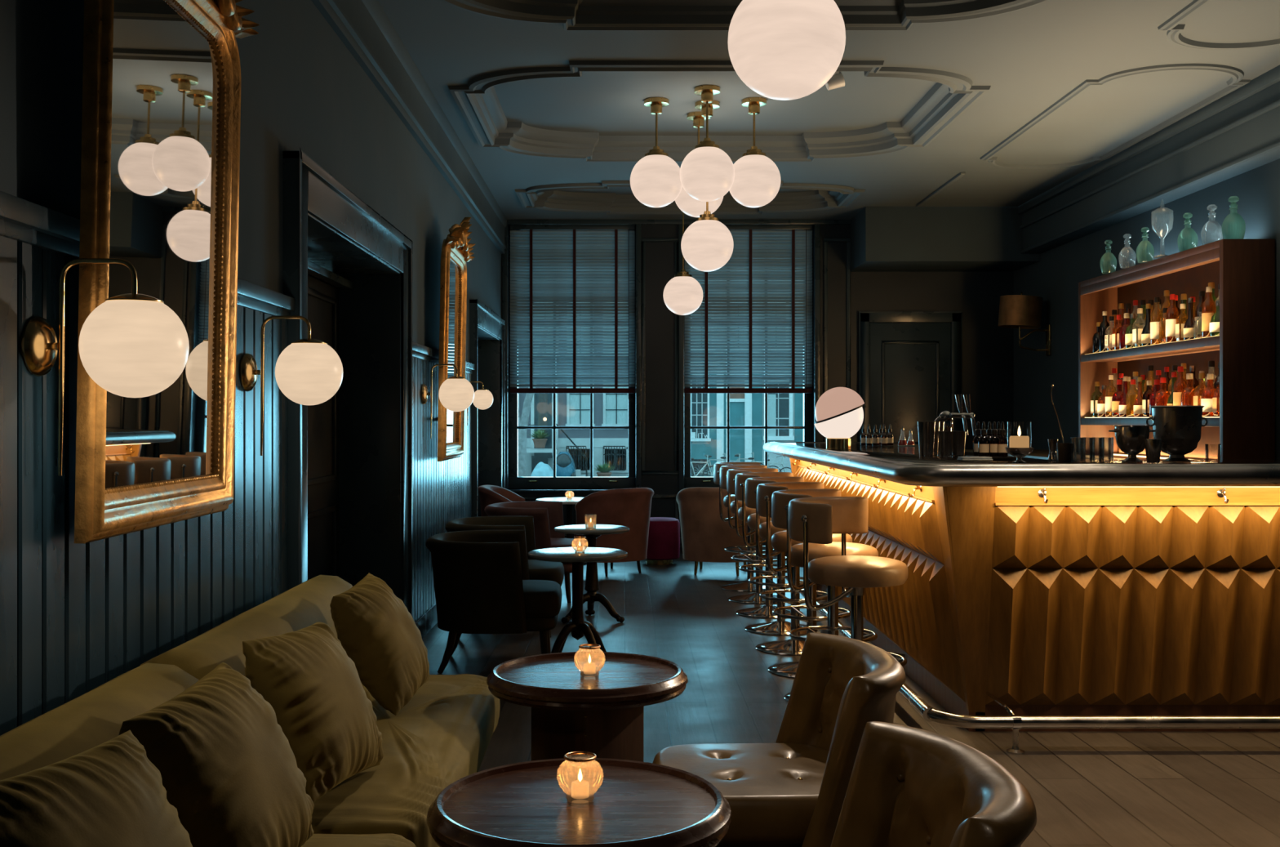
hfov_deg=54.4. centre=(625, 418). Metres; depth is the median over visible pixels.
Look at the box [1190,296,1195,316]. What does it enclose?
liquor bottle
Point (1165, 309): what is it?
liquor bottle
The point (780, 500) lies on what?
bar stool
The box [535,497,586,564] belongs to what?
bistro table
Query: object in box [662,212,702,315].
pendant lamp
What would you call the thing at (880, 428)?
bottle
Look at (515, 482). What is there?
window
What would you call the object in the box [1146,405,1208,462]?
wine cooler
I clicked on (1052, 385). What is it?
spoon
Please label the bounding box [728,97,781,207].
pendant lamp
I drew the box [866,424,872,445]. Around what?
bottle
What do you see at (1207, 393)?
liquor bottle
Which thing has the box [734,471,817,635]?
bar stool
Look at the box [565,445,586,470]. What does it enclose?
iron railing
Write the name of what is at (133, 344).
wall sconce
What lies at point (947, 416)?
tap
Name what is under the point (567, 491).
votive candle
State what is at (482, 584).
tub chair
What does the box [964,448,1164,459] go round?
bar cabinet
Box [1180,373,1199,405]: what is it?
liquor bottle
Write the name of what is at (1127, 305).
liquor bottle
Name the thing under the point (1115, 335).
liquor bottle
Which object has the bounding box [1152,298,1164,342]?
liquor bottle
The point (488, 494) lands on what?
tub chair
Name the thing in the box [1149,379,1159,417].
liquor bottle
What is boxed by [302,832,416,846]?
seat cushion
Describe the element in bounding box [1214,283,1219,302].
liquor bottle
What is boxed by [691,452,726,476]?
bicycle
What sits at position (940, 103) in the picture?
ceiling
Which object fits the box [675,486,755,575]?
tub chair
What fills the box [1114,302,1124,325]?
liquor bottle
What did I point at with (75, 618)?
wall paneling
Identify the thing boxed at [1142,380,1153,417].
liquor bottle
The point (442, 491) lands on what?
wainscoting
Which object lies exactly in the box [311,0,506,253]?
trim
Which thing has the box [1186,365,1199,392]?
liquor bottle
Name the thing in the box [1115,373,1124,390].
liquor bottle
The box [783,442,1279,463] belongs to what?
countertop
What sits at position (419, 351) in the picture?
trim
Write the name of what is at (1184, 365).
liquor bottle
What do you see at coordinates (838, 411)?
table lamp
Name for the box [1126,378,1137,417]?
liquor bottle
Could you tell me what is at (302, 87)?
wall
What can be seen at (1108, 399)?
liquor bottle
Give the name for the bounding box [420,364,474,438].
wall sconce
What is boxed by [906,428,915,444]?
flask
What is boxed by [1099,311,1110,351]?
liquor bottle
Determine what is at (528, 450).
stoop
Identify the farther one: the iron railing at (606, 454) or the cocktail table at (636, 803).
the iron railing at (606, 454)
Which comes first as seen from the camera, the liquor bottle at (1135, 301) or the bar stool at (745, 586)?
the liquor bottle at (1135, 301)
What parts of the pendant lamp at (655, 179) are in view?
globe, ceiling plate, rod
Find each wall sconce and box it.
[21,257,189,475]
[239,315,342,455]
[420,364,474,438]
[466,381,493,425]
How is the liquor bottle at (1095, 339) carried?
on the shelf
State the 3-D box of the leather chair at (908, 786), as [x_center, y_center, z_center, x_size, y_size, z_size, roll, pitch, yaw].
[0.367,0.957,2.199,0.643,0.693,0.681,0,0,-4]
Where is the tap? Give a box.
[933,394,976,435]
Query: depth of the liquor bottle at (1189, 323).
8.02 m
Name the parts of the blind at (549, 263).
head rail, rail, pull cord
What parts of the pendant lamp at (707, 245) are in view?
ceiling plate, rod, globe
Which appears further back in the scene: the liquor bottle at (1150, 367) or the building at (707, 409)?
the building at (707, 409)
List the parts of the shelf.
panel, panel, shelf, shelf, panel, panel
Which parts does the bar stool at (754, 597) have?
frame, seat, backrest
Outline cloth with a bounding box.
[956,456,993,460]
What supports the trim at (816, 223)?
attached to the wall at (988, 348)
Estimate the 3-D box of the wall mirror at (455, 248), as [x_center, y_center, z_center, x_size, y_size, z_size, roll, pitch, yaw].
[-1.106,-0.529,8.120,0.206,1.579,0.980,0,0,0]
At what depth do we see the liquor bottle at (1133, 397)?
9.14 m
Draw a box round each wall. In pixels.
[0,0,502,361]
[507,224,1013,537]
[1013,158,1279,459]
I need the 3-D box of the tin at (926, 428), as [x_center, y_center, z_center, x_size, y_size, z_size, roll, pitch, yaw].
[1.457,0.093,6.020,0.086,0.165,0.086,0,0,0]
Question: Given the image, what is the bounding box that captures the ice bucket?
[1108,425,1155,462]
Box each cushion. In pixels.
[0,729,192,846]
[119,662,314,846]
[242,622,383,801]
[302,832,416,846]
[311,673,500,846]
[329,572,429,715]
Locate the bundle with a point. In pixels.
(541, 469)
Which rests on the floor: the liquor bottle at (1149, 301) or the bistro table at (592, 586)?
the bistro table at (592, 586)
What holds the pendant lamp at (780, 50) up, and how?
hanging from the ceiling
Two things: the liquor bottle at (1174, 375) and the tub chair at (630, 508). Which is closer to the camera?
the liquor bottle at (1174, 375)
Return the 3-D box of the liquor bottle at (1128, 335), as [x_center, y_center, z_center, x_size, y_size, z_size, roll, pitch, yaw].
[3.656,-0.630,8.965,0.098,0.258,0.098,0,0,0]
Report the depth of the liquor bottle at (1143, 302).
9.01 m
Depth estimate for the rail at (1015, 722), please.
4.84 m
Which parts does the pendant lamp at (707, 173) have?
rod, globe, ceiling plate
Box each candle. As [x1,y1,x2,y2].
[556,751,604,803]
[564,490,573,498]
[571,536,588,552]
[573,643,605,676]
[584,514,596,528]
[1009,425,1029,447]
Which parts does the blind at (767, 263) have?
head rail, rail, pull cord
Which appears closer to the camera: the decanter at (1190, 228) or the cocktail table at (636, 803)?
the cocktail table at (636, 803)
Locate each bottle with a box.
[860,424,866,444]
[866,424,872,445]
[872,423,878,444]
[878,423,882,444]
[880,424,887,445]
[887,423,893,444]
[973,421,980,455]
[977,421,989,456]
[986,421,991,440]
[989,421,998,456]
[996,421,1000,436]
[997,421,1008,456]
[1090,381,1102,417]
[1092,321,1101,353]
[1097,385,1110,417]
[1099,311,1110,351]
[1104,315,1114,348]
[1105,374,1116,417]
[1108,368,1116,417]
[1110,309,1116,349]
[1111,314,1123,350]
[1111,379,1123,417]
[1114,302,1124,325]
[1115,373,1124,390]
[1119,312,1129,349]
[1119,376,1132,417]
[1121,303,1130,324]
[1124,313,1139,348]
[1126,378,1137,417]
[1128,371,1137,410]
[1128,376,1133,417]
[1129,299,1137,324]
[1132,307,1146,343]
[1133,377,1142,417]
[1136,299,1146,346]
[1140,374,1145,395]
[1141,303,1155,346]
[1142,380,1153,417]
[1143,364,1155,392]
[1144,299,1157,344]
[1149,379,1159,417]
[1150,297,1164,345]
[1151,369,1161,391]
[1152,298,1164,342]
[1155,377,1170,405]
[1159,307,1168,343]
[1160,289,1169,337]
[1164,366,1171,391]
[1165,293,1179,342]
[1166,371,1177,405]
[1168,364,1177,394]
[1173,365,1186,405]
[1174,294,1180,318]
[1175,303,1187,337]
[1179,293,1186,341]
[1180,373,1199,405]
[1181,363,1186,375]
[1183,297,1197,340]
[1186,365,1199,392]
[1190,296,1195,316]
[1193,306,1201,338]
[1193,372,1207,405]
[1194,290,1204,337]
[1198,370,1204,405]
[1200,373,1215,416]
[1201,286,1216,337]
[1204,360,1216,388]
[1208,282,1217,301]
[1209,300,1219,336]
[1212,376,1219,416]
[1213,361,1219,388]
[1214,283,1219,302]
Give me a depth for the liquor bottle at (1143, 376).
9.02 m
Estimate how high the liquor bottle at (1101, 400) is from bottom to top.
0.248 m
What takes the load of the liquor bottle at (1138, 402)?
on the shelf
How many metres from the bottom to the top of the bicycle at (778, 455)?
1.085 m
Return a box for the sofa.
[0,574,500,846]
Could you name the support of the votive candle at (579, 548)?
on the bistro table at (579, 627)
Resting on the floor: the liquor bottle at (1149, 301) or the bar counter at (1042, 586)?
the bar counter at (1042, 586)
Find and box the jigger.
[1047,439,1057,460]
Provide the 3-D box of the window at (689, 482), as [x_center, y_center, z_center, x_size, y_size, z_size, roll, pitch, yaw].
[1.235,-0.620,12.497,1.358,2.689,0.334,0,0,0]
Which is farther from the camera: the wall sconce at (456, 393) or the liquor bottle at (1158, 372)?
the liquor bottle at (1158, 372)
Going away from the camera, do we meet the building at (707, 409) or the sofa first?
the sofa
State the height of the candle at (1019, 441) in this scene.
0.105 m
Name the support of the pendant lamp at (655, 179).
hanging from the ceiling
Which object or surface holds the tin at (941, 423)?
on the bar counter at (1042, 586)
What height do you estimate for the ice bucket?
0.150 m
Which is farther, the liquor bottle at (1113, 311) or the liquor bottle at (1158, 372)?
the liquor bottle at (1113, 311)
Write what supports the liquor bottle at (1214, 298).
on the shelf
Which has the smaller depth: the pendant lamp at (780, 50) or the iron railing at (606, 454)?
the pendant lamp at (780, 50)
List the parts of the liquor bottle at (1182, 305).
bottle glass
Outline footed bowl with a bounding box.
[1004,447,1033,462]
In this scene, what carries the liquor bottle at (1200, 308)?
on the shelf
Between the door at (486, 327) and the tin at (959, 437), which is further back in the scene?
the door at (486, 327)
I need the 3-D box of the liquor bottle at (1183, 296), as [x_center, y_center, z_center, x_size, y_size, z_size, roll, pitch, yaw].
[3.758,-0.672,8.372,0.100,0.341,0.100,0,0,0]
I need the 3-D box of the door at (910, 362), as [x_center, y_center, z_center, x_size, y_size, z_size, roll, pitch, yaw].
[2.835,0.116,12.376,1.026,2.368,0.052,0,0,0]
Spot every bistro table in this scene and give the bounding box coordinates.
[527,546,627,653]
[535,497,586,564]
[554,524,629,622]
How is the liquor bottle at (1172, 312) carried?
on the shelf
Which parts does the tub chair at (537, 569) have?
seat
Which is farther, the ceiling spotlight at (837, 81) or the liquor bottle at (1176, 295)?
the liquor bottle at (1176, 295)
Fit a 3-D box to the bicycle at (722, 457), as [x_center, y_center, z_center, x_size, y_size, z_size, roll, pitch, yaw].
[3.728,1.768,44.300,1.740,1.085,0.571,0,0,-14]
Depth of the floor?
5.14 m
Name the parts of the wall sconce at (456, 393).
wall plate, arm, globe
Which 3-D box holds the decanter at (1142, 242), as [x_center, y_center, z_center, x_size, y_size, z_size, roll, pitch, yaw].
[3.551,-1.190,8.500,0.115,0.240,0.115,0,0,0]
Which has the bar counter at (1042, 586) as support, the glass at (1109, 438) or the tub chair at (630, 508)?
the glass at (1109, 438)
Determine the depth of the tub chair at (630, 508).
10.27 m
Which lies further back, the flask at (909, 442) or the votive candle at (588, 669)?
the flask at (909, 442)
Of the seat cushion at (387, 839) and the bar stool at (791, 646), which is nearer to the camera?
the seat cushion at (387, 839)
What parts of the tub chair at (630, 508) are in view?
leg, leg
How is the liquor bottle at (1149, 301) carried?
on the shelf
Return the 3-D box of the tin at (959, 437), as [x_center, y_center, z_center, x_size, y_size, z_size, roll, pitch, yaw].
[1.622,0.117,6.060,0.076,0.118,0.076,0,0,0]
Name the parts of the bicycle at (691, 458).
frame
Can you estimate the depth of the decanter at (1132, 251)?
8.82 m
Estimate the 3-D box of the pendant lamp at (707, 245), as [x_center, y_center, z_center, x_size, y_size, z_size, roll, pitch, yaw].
[0.547,-1.544,8.290,0.350,1.121,0.350,0,0,0]
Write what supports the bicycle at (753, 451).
on the ground
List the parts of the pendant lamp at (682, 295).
globe, rod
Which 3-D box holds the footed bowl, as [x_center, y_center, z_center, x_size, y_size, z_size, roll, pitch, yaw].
[1.590,0.145,5.020,0.112,0.062,0.112,0,0,0]
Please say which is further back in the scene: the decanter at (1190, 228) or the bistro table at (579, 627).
the decanter at (1190, 228)
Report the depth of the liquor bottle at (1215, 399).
7.63 m
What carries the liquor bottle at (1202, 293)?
on the shelf
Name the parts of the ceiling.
moulding, moulding, moulding, moulding, moulding, moulding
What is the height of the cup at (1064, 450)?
0.078 m
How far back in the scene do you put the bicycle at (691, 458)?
43.03 m
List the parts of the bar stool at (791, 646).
frame, seat, backrest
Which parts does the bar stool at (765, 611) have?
frame, seat, backrest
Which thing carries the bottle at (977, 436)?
on the tray
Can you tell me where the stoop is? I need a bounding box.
[526,422,587,476]
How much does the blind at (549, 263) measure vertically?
1.750 m
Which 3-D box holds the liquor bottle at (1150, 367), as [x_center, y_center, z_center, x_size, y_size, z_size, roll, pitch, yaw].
[3.757,-0.197,8.899,0.095,0.372,0.095,0,0,0]
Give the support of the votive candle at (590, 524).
on the bistro table at (592, 586)
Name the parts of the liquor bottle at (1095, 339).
bottle glass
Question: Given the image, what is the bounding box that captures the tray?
[964,455,1016,458]
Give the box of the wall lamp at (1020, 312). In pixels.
[998,292,1051,355]
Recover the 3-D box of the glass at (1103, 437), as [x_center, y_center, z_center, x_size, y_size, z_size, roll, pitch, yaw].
[1.988,0.126,5.230,0.048,0.100,0.047,0,0,0]
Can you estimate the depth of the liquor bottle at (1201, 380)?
8.10 m
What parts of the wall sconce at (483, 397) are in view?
arm, globe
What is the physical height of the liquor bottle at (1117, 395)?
0.283 m
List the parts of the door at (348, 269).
lintel rail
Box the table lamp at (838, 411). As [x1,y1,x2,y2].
[813,386,864,448]
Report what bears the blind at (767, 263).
attached to the window at (689, 482)
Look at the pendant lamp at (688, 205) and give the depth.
8.52 m
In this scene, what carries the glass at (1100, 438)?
on the bar counter at (1042, 586)
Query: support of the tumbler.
on the bar counter at (1042, 586)
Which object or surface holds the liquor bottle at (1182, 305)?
on the shelf
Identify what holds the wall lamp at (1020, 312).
attached to the wall at (1055, 278)
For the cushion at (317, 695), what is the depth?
2.83 m
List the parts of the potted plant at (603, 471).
pot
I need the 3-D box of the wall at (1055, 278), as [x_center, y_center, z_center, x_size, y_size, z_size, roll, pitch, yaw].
[3.970,-0.450,5.600,0.200,3.500,14.400,0,0,0]
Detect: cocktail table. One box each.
[426,757,731,846]
[486,651,688,761]
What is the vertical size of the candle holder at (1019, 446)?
0.165 m
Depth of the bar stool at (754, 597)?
8.88 m
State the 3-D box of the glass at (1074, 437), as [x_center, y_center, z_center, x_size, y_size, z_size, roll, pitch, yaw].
[1.911,0.126,5.230,0.048,0.100,0.047,0,0,0]
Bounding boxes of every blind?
[510,224,635,399]
[684,224,812,399]
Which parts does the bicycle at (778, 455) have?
frame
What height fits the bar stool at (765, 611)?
0.962 m
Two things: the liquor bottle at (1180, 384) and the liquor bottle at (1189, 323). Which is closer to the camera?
the liquor bottle at (1189, 323)
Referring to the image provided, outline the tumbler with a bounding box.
[1204,444,1221,462]
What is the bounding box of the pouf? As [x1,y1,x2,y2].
[645,516,679,564]
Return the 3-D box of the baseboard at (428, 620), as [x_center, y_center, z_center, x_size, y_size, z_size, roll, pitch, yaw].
[-1.215,1.235,8.332,0.034,0.130,2.995,0,0,0]
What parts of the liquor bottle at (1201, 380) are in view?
bottle glass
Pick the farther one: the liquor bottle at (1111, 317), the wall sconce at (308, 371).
the liquor bottle at (1111, 317)
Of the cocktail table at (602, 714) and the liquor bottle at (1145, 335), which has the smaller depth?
the cocktail table at (602, 714)
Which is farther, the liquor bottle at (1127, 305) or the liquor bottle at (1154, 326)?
the liquor bottle at (1127, 305)
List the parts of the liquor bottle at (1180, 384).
bottle glass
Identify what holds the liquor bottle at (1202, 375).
on the shelf
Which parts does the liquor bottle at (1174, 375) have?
bottle glass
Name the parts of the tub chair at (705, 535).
leg, leg, leg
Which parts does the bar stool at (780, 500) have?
knob, frame, backrest, seat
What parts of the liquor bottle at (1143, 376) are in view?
bottle glass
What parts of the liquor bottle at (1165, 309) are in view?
bottle glass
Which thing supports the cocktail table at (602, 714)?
on the floor
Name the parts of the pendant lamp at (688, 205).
ceiling plate, rod, globe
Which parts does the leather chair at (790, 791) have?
seat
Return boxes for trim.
[0,191,295,319]
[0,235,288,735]
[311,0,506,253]
[412,341,475,373]
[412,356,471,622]
[502,219,850,488]
[523,238,850,549]
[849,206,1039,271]
[1017,65,1279,253]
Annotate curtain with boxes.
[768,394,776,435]
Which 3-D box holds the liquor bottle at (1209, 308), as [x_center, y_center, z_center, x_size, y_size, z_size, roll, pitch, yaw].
[3.649,-0.664,7.778,0.083,0.326,0.083,0,0,0]
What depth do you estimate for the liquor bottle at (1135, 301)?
9.15 m
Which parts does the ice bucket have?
ring handle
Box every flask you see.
[897,425,907,445]
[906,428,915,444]
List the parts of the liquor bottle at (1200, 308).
bottle glass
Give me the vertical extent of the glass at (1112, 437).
0.100 m
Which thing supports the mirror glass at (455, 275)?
attached to the wall mirror at (455, 248)
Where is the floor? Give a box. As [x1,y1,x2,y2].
[422,549,1279,846]
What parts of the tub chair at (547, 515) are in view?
leg, seat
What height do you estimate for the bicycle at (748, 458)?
1.085 m
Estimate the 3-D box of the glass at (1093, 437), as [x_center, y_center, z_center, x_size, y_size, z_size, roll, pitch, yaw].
[1.950,0.126,5.230,0.048,0.100,0.047,0,0,0]
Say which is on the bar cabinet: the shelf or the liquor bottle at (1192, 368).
the shelf
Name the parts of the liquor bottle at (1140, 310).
bottle glass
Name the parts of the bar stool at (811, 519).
knob, backrest, frame, frame, seat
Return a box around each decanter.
[1099,240,1116,273]
[1118,233,1136,268]
[1136,226,1154,262]
[1177,212,1198,251]
[1200,204,1222,244]
[1222,195,1245,239]
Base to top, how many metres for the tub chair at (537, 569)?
0.686 m
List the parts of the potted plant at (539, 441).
pot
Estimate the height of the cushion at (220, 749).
0.370 m
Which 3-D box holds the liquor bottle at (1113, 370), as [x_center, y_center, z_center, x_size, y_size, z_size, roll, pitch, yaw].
[3.757,-0.201,9.558,0.077,0.380,0.077,0,0,0]
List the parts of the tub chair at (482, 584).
leg, leg, seat, leg, leg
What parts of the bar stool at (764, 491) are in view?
knob, frame, backrest, seat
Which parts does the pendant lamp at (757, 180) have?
rod, ceiling plate, globe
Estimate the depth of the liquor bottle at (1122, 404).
9.08 m
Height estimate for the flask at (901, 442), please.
0.135 m
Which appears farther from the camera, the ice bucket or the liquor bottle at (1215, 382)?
the liquor bottle at (1215, 382)
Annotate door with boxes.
[283,147,413,615]
[469,297,505,516]
[858,311,962,447]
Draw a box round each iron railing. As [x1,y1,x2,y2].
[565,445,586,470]
[603,445,625,470]
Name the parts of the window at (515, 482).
sill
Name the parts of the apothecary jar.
lid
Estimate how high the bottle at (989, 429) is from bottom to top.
0.153 m
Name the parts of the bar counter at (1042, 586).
panel, corner post, rail, panel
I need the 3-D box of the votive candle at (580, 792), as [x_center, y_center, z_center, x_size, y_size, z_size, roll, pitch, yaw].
[-0.093,0.740,2.572,0.097,0.091,0.096,0,0,0]
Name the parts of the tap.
handle, spout, handle, spout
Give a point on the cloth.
(959, 458)
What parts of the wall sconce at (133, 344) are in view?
wall plate, arm, globe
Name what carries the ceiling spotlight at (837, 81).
attached to the ceiling
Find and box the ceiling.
[377,0,1279,219]
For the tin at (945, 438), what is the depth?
5.99 m
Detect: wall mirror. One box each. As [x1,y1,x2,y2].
[74,0,258,542]
[437,217,475,461]
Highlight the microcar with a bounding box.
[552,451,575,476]
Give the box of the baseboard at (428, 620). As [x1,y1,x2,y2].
[414,602,437,638]
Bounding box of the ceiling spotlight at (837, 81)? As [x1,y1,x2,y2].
[825,71,844,90]
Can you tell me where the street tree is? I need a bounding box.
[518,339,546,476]
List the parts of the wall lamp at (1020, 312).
lamp shade, swing arm, swing arm, wall plate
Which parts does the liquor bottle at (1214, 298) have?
bottle glass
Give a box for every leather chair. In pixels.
[653,631,905,846]
[830,720,1036,846]
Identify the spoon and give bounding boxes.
[1050,384,1064,443]
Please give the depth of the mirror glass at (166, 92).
3.08 m
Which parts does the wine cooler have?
ring handle, ring handle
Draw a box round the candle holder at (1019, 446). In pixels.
[1004,422,1033,462]
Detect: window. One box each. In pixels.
[508,224,635,492]
[680,224,813,489]
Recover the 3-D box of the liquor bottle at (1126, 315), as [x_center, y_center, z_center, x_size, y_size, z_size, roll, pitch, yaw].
[3.667,-0.638,9.098,0.103,0.273,0.103,0,0,0]
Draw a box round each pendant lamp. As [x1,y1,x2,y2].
[630,97,682,207]
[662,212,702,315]
[675,111,723,217]
[680,84,734,201]
[680,100,733,271]
[727,0,845,100]
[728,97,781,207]
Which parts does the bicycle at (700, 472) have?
frame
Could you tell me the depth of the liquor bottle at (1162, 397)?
8.41 m
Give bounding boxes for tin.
[917,421,935,455]
[933,421,939,454]
[937,421,944,454]
[937,431,953,455]
[951,431,966,455]
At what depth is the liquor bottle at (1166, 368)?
8.62 m
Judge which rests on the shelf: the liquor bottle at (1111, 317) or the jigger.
the liquor bottle at (1111, 317)
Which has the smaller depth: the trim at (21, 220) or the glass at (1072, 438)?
the trim at (21, 220)
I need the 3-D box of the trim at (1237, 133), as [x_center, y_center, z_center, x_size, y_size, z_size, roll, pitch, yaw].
[3.770,-1.765,5.400,0.220,0.450,14.000,0,0,0]
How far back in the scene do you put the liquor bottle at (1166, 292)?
8.62 m
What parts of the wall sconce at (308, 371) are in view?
wall plate, arm, globe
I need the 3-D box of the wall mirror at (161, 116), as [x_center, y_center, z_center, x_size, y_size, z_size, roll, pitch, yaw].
[-1.106,-0.529,3.080,0.206,1.579,0.980,0,0,0]
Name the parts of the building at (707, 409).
painted panel, pane, painted panel, painted panel, door, painted panel, pane, painted panel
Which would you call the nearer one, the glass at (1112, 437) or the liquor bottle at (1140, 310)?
the glass at (1112, 437)
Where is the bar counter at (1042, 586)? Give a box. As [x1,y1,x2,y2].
[763,441,1279,730]
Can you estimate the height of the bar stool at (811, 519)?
0.962 m
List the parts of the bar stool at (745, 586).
seat, frame, backrest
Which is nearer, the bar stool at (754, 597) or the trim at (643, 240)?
the bar stool at (754, 597)
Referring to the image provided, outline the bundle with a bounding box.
[530,461,553,476]
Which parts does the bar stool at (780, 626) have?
frame, seat, backrest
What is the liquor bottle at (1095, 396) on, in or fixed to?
on the shelf
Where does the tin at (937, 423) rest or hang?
on the bar counter at (1042, 586)
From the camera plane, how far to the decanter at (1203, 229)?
7.74 m
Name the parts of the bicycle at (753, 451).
frame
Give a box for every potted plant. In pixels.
[527,428,549,447]
[593,462,615,476]
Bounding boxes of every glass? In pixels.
[105,0,221,488]
[446,258,460,443]
[1071,437,1083,462]
[1073,436,1085,461]
[1080,437,1092,462]
[1084,436,1094,461]
[1089,437,1102,462]
[1092,436,1104,461]
[1098,437,1111,462]
[1103,436,1113,461]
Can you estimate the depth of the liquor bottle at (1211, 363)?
7.98 m
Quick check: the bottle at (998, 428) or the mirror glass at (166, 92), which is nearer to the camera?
the mirror glass at (166, 92)
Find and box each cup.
[1056,442,1072,462]
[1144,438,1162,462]
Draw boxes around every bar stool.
[713,462,777,591]
[720,464,787,604]
[726,467,803,617]
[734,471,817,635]
[745,476,827,655]
[756,481,852,677]
[771,488,878,701]
[788,496,908,724]
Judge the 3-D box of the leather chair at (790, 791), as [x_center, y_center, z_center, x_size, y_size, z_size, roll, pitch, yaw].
[0.392,0.957,3.250,0.643,0.693,0.681,0,0,-2]
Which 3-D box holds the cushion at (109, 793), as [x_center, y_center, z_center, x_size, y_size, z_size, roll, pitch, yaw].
[-0.756,0.665,1.760,0.243,0.377,0.439,0,0,13]
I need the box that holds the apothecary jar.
[1151,199,1173,257]
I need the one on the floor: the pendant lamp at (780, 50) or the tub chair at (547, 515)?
the tub chair at (547, 515)
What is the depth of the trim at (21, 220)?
2.60 m
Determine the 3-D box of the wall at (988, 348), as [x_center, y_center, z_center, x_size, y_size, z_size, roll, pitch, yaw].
[1.245,-0.500,12.590,5.650,3.600,0.380,0,0,0]
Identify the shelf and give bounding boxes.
[1078,239,1275,459]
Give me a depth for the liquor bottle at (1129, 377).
9.29 m
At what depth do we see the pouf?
11.04 m
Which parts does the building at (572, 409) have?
basement door, door, pane, pane, pane, pane, pane, pane, pane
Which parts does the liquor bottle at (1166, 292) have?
bottle glass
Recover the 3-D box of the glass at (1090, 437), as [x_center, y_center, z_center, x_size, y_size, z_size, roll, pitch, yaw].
[1.897,0.126,5.120,0.048,0.100,0.047,0,0,0]
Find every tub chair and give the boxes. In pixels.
[425,529,562,673]
[444,515,564,637]
[477,484,524,515]
[484,501,586,602]
[573,487,653,576]
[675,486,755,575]
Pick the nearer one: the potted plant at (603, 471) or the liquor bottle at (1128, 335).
the liquor bottle at (1128, 335)
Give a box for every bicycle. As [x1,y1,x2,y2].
[690,454,713,476]
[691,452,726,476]
[706,453,741,476]
[734,451,764,464]
[747,453,781,471]
[767,455,791,471]
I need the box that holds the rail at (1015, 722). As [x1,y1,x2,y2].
[786,577,1279,754]
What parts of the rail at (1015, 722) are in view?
post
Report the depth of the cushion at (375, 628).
3.62 m
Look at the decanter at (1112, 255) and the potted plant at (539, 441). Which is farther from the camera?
the potted plant at (539, 441)
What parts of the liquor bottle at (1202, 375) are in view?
bottle glass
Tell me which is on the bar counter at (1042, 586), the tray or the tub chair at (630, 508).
the tray
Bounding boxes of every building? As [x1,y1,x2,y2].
[518,302,628,476]
[690,302,803,476]

